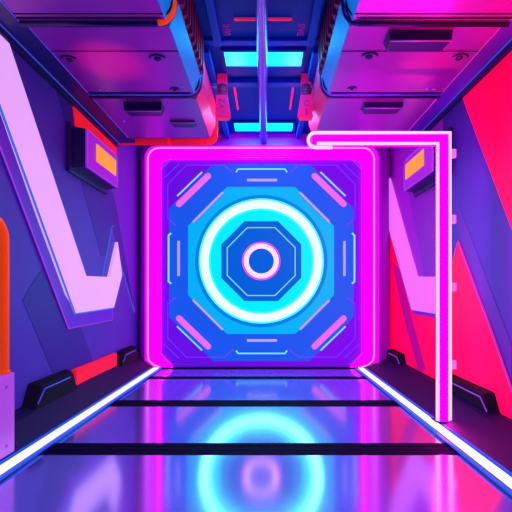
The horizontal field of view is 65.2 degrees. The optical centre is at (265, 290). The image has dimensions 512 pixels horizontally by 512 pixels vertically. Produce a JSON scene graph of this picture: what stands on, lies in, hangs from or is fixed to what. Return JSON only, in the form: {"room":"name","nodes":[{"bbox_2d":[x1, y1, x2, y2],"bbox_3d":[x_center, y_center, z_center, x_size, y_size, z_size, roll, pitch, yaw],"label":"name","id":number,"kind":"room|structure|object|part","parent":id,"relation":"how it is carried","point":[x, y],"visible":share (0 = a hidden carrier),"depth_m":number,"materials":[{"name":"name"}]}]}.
{"room":"spaceship corridor","nodes":[
{"label":"spaceship corridor","id":0,"kind":"room"},
{"bbox_2d":[0,48,138,409],"bbox_3d":[-1.919,-0.624,2.200,0.103,3.748,7.600,0,0,0],"label":"wall","id":1,"kind":"structure","parent":0,"point":[41,345],"depth_m":3.69,"materials":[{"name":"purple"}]},
{"bbox_2d":[0,372,13,459],"bbox_3d":[-1.739,0.778,1.942,0.249,0.509,1.285,0,0,0],"label":"junction box","id":2,"kind":"object","parent":1,"relation":"attached to","point":[7,380],"visible":1,"depth_m":2.50,"materials":[{"name":"purple metal"}]},
{"bbox_2d":[0,218,9,374],"bbox_3d":[-1.655,0.025,1.955,0.064,0.995,1.214,0,0,0],"label":"pipe","id":3,"kind":"object","parent":2,"relation":"on","point":[4,235],"visible":1,"depth_m":2.51,"materials":[{"name":"orange"}]},
{"bbox_2d":[22,369,76,409],"bbox_3d":[-1.821,0.839,3.430,0.097,0.222,0.805,0,0,0],"label":"bumper cover","id":4,"kind":"object","parent":1,"relation":"attached to","point":[39,393],"visible":0.81,"depth_m":3.30,"materials":[{"name":"black plastic"}]},
{"bbox_2d":[0,35,134,328],"bbox_3d":[-1.850,-0.706,3.958,0.040,2.128,3.426,0,0,0],"label":"wall graphic","id":5,"kind":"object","parent":1,"relation":"attached to","point":[85,300],"depth_m":3.34,"materials":[{"name":"purple"}]},
{"bbox_2d":[0,105,113,314],"bbox_3d":[-1.840,-0.768,3.615,0.020,1.995,2.423,0,0,0],"label":"light","id":6,"kind":"object","parent":5,"relation":"attached to","point":[22,151],"depth_m":3.36,"materials":[{"name":"pink"}]},
{"bbox_2d":[0,2,134,146],"bbox_3d":[-1.745,-2.075,1.675,0.250,0.490,6.550,0,0,0],"label":"trim","id":7,"kind":"structure","parent":1,"relation":"attached to","point":[24,36],"depth_m":3.30,"materials":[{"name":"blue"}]},
{"bbox_2d":[0,351,151,461],"bbox_3d":[-1.742,1.019,2.150,0.255,0.267,7.500,0,0,0],"label":"baseboard","id":8,"kind":"structure","parent":1,"relation":"attached to","point":[29,424],"depth_m":3.46,"materials":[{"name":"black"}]},
{"bbox_2d":[66,121,117,193],"bbox_3d":[-1.783,-1.355,4.190,0.174,0.470,0.920,0,0,0],"label":"warning light","id":9,"kind":"object","parent":1,"relation":"attached to","point":[88,158],"visible":1,"depth_m":3.95,"materials":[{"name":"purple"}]},
{"bbox_2d":[72,106,116,155],"bbox_3d":[-1.863,-1.705,4.421,0.014,0.355,1.130,0,0,0],"label":"wall panel","id":10,"kind":"object","parent":1,"relation":"attached to","point":[80,121],"visible":0.3,"depth_m":4.21,"materials":[{"name":"red paint"}]},
{"bbox_2d":[72,353,116,384],"bbox_3d":[-1.845,0.835,4.365,0.050,0.160,1.050,0,0,0],"label":"wall rail","id":11,"kind":"object","parent":1,"relation":"attached to","point":[82,373],"visible":0.83,"depth_m":4.25,"materials":[{"name":"red paint"}]},
{"bbox_2d":[116,345,138,366],"bbox_3d":[-1.821,0.851,5.270,0.097,0.198,0.764,0,0,0],"label":"bumper cover","id":12,"kind":"object","parent":1,"relation":"attached to","point":[129,354],"visible":0.89,"depth_m":5.15,"materials":[{"name":"black plastic"}]},
{"bbox_2d":[0,369,511,511],"bbox_3d":[-0.020,1.157,2.200,3.900,0.292,7.600,0,0,0],"label":"floor","id":13,"kind":"structure","parent":0,"point":[47,483],"depth_m":2.43,"materials":[{"name":"metal"}]},
{"bbox_2d":[0,367,161,482],"bbox_3d":[-1.540,1.040,2.020,0.150,0.118,7.200,0,0,0],"label":"light strip","id":14,"kind":"object","parent":13,"relation":"on","point":[14,462],"visible":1,"depth_m":3.00,"materials":[{"name":"white plastic"}]},
{"bbox_2d":[40,443,458,454],"bbox_3d":[-0.107,1.071,2.691,2.765,0.027,0.194,0,0,0],"label":"floor strip","id":15,"kind":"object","parent":13,"relation":"on","point":[57,448],"depth_m":2.67,"materials":[{"name":"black metal"}]},
{"bbox_2d":[109,400,399,405],"bbox_3d":[-0.107,1.085,3.833,2.765,0.028,0.206,0,0,0],"label":"trim","id":16,"kind":"structure","parent":13,"relation":"on","point":[118,402],"depth_m":3.81,"materials":[{"name":"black metal"}]},
{"bbox_2d":[148,376,366,378],"bbox_3d":[-0.107,1.099,5.026,2.765,0.027,0.135,0,0,0],"label":"trim","id":17,"kind":"structure","parent":13,"relation":"on","point":[151,377],"depth_m":5.03,"materials":[{"name":"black metal"}]},
{"bbox_2d":[152,367,363,368],"bbox_3d":[-0.071,1.104,5.665,3.164,0.032,0.050,0,0,0],"label":"trim","id":18,"kind":"structure","parent":13,"relation":"on","point":[152,367],"depth_m":5.69,"materials":[{"name":"blue metal"}]},
{"bbox_2d":[141,144,387,367],"bbox_3d":[-0.021,-0.507,5.770,3.548,3.219,0.240,0,0,0],"label":"gate","id":19,"kind":"object","parent":13,"relation":"on","point":[253,255],"visible":1,"depth_m":5.70,"materials":[{"name":"purple"}]},
{"bbox_3d":[-0.068,-0.406,5.731,2.629,2.807,0.038,0,0,0],"label":"plate","id":20,"kind":"part","parent":19,"relation":"part of","materials":[{"name":"blue"}]},
{"bbox_3d":[-0.068,-0.424,5.685,1.133,1.133,0.030,0,0,0],"label":"hub plate","id":21,"kind":"part","parent":19,"relation":"part of","materials":[{"name":"blue"}]},
{"bbox_3d":[-0.071,-0.435,5.704,2.080,2.095,0.032,0,0,0],"label":"cyan plate","id":22,"kind":"part","parent":19,"relation":"part of","materials":[{"name":"blue plastic"}]},
{"bbox_2d":[307,131,455,424],"bbox_3d":[0.925,-0.102,3.210,1.202,2.347,0.100,0,0,0],"label":"lamp","id":23,"kind":"object","parent":13,"relation":"on","point":[442,140],"visible":0.98,"depth_m":3.20,"materials":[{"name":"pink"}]},
{"bbox_2d":[355,367,511,497],"bbox_3d":[1.325,1.040,2.020,0.150,0.118,7.200,0,0,0],"label":"light strip","id":24,"kind":"object","parent":13,"relation":"on","point":[500,476],"visible":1,"depth_m":2.81,"materials":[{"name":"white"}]},
{"bbox_2d":[193,0,326,133],"bbox_3d":[-0.020,-2.377,2.150,3.900,0.125,7.700,0,0,0],"label":"ceiling","id":25,"kind":"structure","parent":0,"point":[278,98],"depth_m":3.79,"materials":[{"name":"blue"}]},
{"bbox_2d":[0,0,177,26],"bbox_3d":[-1.093,-2.027,0.536,1.057,0.567,4.252,0,0,0],"label":"ceiling panel","id":26,"kind":"object","parent":25,"relation":"attached to","point":[29,13],"visible":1,"depth_m":2.56,"materials":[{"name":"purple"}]},
{"bbox_3d":[-0.643,-2.022,2.630,0.140,0.558,0.044,0,0,0],"label":"corner trim","id":27,"kind":"part","parent":26,"relation":"part of","materials":[{"name":"orange"}]},
{"bbox_2d":[28,0,203,97],"bbox_3d":[-1.093,-2.042,3.211,1.057,0.536,0.982,0,0,0],"label":"ceiling panel","id":28,"kind":"object","parent":25,"relation":"attached to","point":[167,61],"visible":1,"depth_m":3.12,"materials":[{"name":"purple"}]},
{"bbox_3d":[-1.527,-1.794,3.088,0.100,0.019,0.101,0,0,45],"label":"vent knob","id":29,"kind":"part","parent":28,"relation":"part of","materials":[{"name":"blue"}]},
{"bbox_3d":[-0.838,-1.794,3.074,0.100,0.019,0.101,0,0,45],"label":"vent knob","id":30,"kind":"part","parent":28,"relation":"part of","materials":[{"name":"blue"}]},
{"bbox_2d":[93,62,214,137],"bbox_3d":[-1.108,-2.000,4.223,1.028,0.590,0.955,0,0,0],"label":"ceiling panel","id":31,"kind":"object","parent":25,"relation":"attached to","point":[194,117],"visible":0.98,"depth_m":4.13,"materials":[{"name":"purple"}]},
{"bbox_3d":[-0.597,-2.080,4.223,0.006,0.240,0.955,0,0,0],"label":"panel","id":32,"kind":"part","parent":31,"relation":"part of","materials":[{"name":"red"}]},
{"bbox_2d":[118,104,217,145],"bbox_3d":[-1.236,-2.067,5.000,1.269,0.507,0.104,0,0,0],"label":"pipe","id":33,"kind":"object","parent":25,"relation":"attached to","point":[138,141],"visible":0.85,"depth_m":4.97,"materials":[{"name":"red metal"}]},
{"bbox_2d":[204,0,221,46],"bbox_3d":[-0.440,-2.275,1.028,0.070,0.090,5.255,0,0,0],"label":"trim","id":34,"kind":"structure","parent":25,"relation":"attached to","point":[211,9],"depth_m":3.33,"materials":[{"name":"blue metal"}]},
{"bbox_2d":[204,46,229,138],"bbox_3d":[-0.565,-2.275,4.803,0.070,0.090,2.115,0,0,0],"label":"trim","id":35,"kind":"structure","parent":25,"relation":"attached to","point":[208,60],"depth_m":4.13,"materials":[{"name":"blue metal"}]},
{"bbox_2d":[211,73,230,120],"bbox_3d":[-0.480,-2.085,4.306,0.214,0.470,0.123,0,0,0],"label":"valve","id":36,"kind":"object","parent":25,"relation":"hanging from","point":[222,113],"visible":1,"depth_m":4.25,"materials":[{"name":"pink paint"}]},
{"bbox_3d":[-0.456,-1.970,4.300,0.167,0.240,0.100,0,0,0],"label":"sign plate","id":37,"kind":"part","parent":36,"relation":"part of","materials":[{"name":"pink paint"}]},
{"bbox_2d":[234,87,238,109],"bbox_3d":[-0.357,-2.310,4.807,0.022,0.020,0.551,0,0,0],"label":"recessed light","id":38,"kind":"object","parent":25,"relation":"in","point":[234,87],"visible":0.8,"depth_m":4.78,"materials":[{"name":"red"}]},
{"bbox_2d":[204,38,317,45],"bbox_3d":[-0.045,-2.305,3.700,1.110,0.030,0.080,0,0,0],"label":"trim","id":39,"kind":"structure","parent":25,"relation":"attached to","point":[207,41],"depth_m":3.69,"materials":[{"name":"blue metal"}]},
{"bbox_2d":[255,0,267,143],"bbox_3d":[-0.035,-2.216,2.152,0.094,0.207,7.485,0,0,0],"label":"conduit","id":40,"kind":"object","parent":25,"relation":"hanging from","point":[261,6],"visible":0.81,"depth_m":3.69,"materials":[{"name":"blue metal"}]},
{"bbox_2d":[234,17,291,20],"bbox_3d":[-0.025,-2.310,3.399,0.493,0.020,0.022,0,0,0],"label":"recessed light","id":41,"kind":"object","parent":25,"relation":"in","point":[235,18],"visible":0.89,"depth_m":3.39,"materials":[{"name":"red plastic"}]},
{"bbox_2d":[221,47,305,67],"bbox_3d":[-0.024,-2.303,3.952,0.817,0.034,0.298,0,0,0],"label":"recessed light","id":42,"kind":"object","parent":25,"relation":"in","point":[232,57],"visible":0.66,"depth_m":3.92,"materials":[{"name":"teal plastic"}]},
{"bbox_2d":[232,120,294,131],"bbox_3d":[-0.034,-2.303,5.589,0.864,0.034,0.333,0,0,0],"label":"recessed light","id":43,"kind":"object","parent":25,"relation":"in","point":[238,125],"visible":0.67,"depth_m":5.54,"materials":[{"name":"teal plastic"}]},
{"bbox_2d":[227,78,300,86],"bbox_3d":[-0.045,-2.295,4.410,0.970,0.050,0.100,0,0,0],"label":"trim","id":44,"kind":"structure","parent":25,"relation":"attached to","point":[231,82],"depth_m":4.36,"materials":[{"name":"blue metal"}]},
{"bbox_2d":[289,87,293,109],"bbox_3d":[0.306,-2.310,4.807,0.022,0.020,0.551,0,0,0],"label":"recessed light","id":45,"kind":"object","parent":25,"relation":"in","point":[292,87],"visible":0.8,"depth_m":4.77,"materials":[{"name":"red"}]},
{"bbox_2d":[297,73,312,120],"bbox_3d":[0.418,-2.085,4.306,0.171,0.470,0.123,0,0,0],"label":"valve","id":46,"kind":"object","parent":25,"relation":"hanging from","point":[305,111],"visible":0.98,"depth_m":4.25,"materials":[{"name":"pink paint"}]},
{"bbox_3d":[0.416,-1.970,4.300,0.167,0.240,0.100,0,0,0],"label":"sign plate","id":47,"kind":"part","parent":46,"relation":"part of","materials":[{"name":"pink paint"}]},
{"bbox_2d":[296,46,317,138],"bbox_3d":[0.475,-2.275,4.803,0.070,0.090,2.115,0,0,0],"label":"trim","id":48,"kind":"structure","parent":25,"relation":"attached to","point":[313,63],"depth_m":4.08,"materials":[{"name":"blue metal"}]},
{"bbox_2d":[307,0,323,46],"bbox_3d":[0.410,-2.275,1.028,0.070,0.090,5.255,0,0,0],"label":"trim","id":49,"kind":"structure","parent":25,"relation":"attached to","point":[317,5],"depth_m":3.32,"materials":[{"name":"blue metal"}]},
{"bbox_2d":[309,65,436,131],"bbox_3d":[1.053,-2.015,4.223,1.098,0.560,0.955,0,0,0],"label":"ceiling panel","id":50,"kind":"object","parent":25,"relation":"attached to","point":[329,114],"visible":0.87,"depth_m":4.07,"materials":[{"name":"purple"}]},
{"bbox_3d":[0.507,-2.080,4.223,0.006,0.240,0.955,0,0,0],"label":"panel","id":51,"kind":"part","parent":50,"relation":"part of","materials":[{"name":"red"}]},
{"bbox_2d":[318,0,500,97],"bbox_3d":[1.038,-2.015,3.211,1.127,0.590,0.982,0,0,0],"label":"ceiling panel","id":52,"kind":"object","parent":25,"relation":"attached to","point":[354,62],"visible":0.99,"depth_m":3.12,"materials":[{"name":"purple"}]},
{"bbox_3d":[0.793,-1.794,3.048,0.100,0.019,0.101,0,0,45],"label":"vent knob","id":53,"kind":"part","parent":52,"relation":"part of","materials":[{"name":"blue"}]},
{"bbox_3d":[1.491,-1.794,3.061,0.101,0.019,0.100,0,0,-45],"label":"vent knob","id":54,"kind":"part","parent":52,"relation":"part of","materials":[{"name":"blue"}]},
{"bbox_2d":[340,0,511,26],"bbox_3d":[1.038,-2.027,0.536,1.127,0.566,4.252,0,0,0],"label":"ceiling panel","id":55,"kind":"object","parent":25,"relation":"attached to","point":[358,13],"visible":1,"depth_m":2.56,"materials":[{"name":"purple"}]},
{"bbox_2d":[139,134,389,351],"bbox_3d":[-0.020,-0.585,5.950,3.700,3.670,0.100,0,0,0],"label":"wall","id":56,"kind":"structure","parent":0,"point":[234,138],"depth_m":5.90,"materials":[{"name":"purple metal"}]},
{"bbox_2d":[390,99,511,384],"bbox_3d":[1.878,-0.590,2.200,0.104,3.680,7.600,0,0,0],"label":"wall","id":57,"kind":"structure","parent":0,"point":[482,229],"depth_m":3.57,"materials":[{"name":"purple"}]},
{"bbox_2d":[387,348,406,364],"bbox_3d":[1.782,0.921,5.500,0.097,0.198,0.744,0,0,0],"label":"bumper cover","id":58,"kind":"object","parent":57,"relation":"attached to","point":[393,355],"visible":0.73,"depth_m":5.37,"materials":[{"name":"black plastic"}]},
{"bbox_2d":[389,178,435,316],"bbox_3d":[1.815,-0.686,5.008,0.030,1.937,1.697,0,0,0],"label":"wall emblem","id":59,"kind":"structure","parent":57,"relation":"attached to","point":[421,291],"depth_m":5.04,"materials":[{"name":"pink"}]},
{"bbox_2d":[404,127,451,196],"bbox_3d":[1.743,-1.375,4.400,0.174,0.470,0.960,0,0,0],"label":"warning light","id":60,"kind":"object","parent":57,"relation":"attached to","point":[420,166],"visible":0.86,"depth_m":4.37,"materials":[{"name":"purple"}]},
{"bbox_2d":[364,359,511,472],"bbox_3d":[1.615,1.051,2.150,0.430,0.202,7.500,0,0,0],"label":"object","id":61,"kind":"structure","parent":57,"relation":"attached to","point":[491,433],"depth_m":3.19,"materials":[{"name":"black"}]},
{"bbox_2d":[390,235,511,418],"bbox_3d":[1.820,0.044,4.343,0.020,1.812,3.074,0,0,0],"label":"wall panel","id":62,"kind":"object","parent":57,"relation":"attached to","point":[475,350],"visible":0.69,"depth_m":3.74,"materials":[{"name":"red paint"}]},
{"bbox_2d":[409,20,511,146],"bbox_3d":[1.715,-2.075,1.675,0.230,0.490,6.550,0,0,0],"label":"trim","id":63,"kind":"structure","parent":57,"relation":"attached to","point":[503,35],"depth_m":3.37,"materials":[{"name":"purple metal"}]},
{"bbox_2d":[452,374,500,413],"bbox_3d":[1.782,0.911,3.600,0.097,0.218,1.085,0,0,0],"label":"bumper cover","id":64,"kind":"object","parent":57,"relation":"attached to","point":[484,399],"visible":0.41,"depth_m":3.34,"materials":[{"name":"black plastic"}]},
{"bbox_2d":[463,51,511,228],"bbox_3d":[1.823,-0.440,2.349,0.014,2.680,2.698,0,0,0],"label":"wall panel","id":65,"kind":"object","parent":57,"relation":"attached to","point":[488,104],"visible":1,"depth_m":3.14,"materials":[{"name":"red paint"}]}
]}

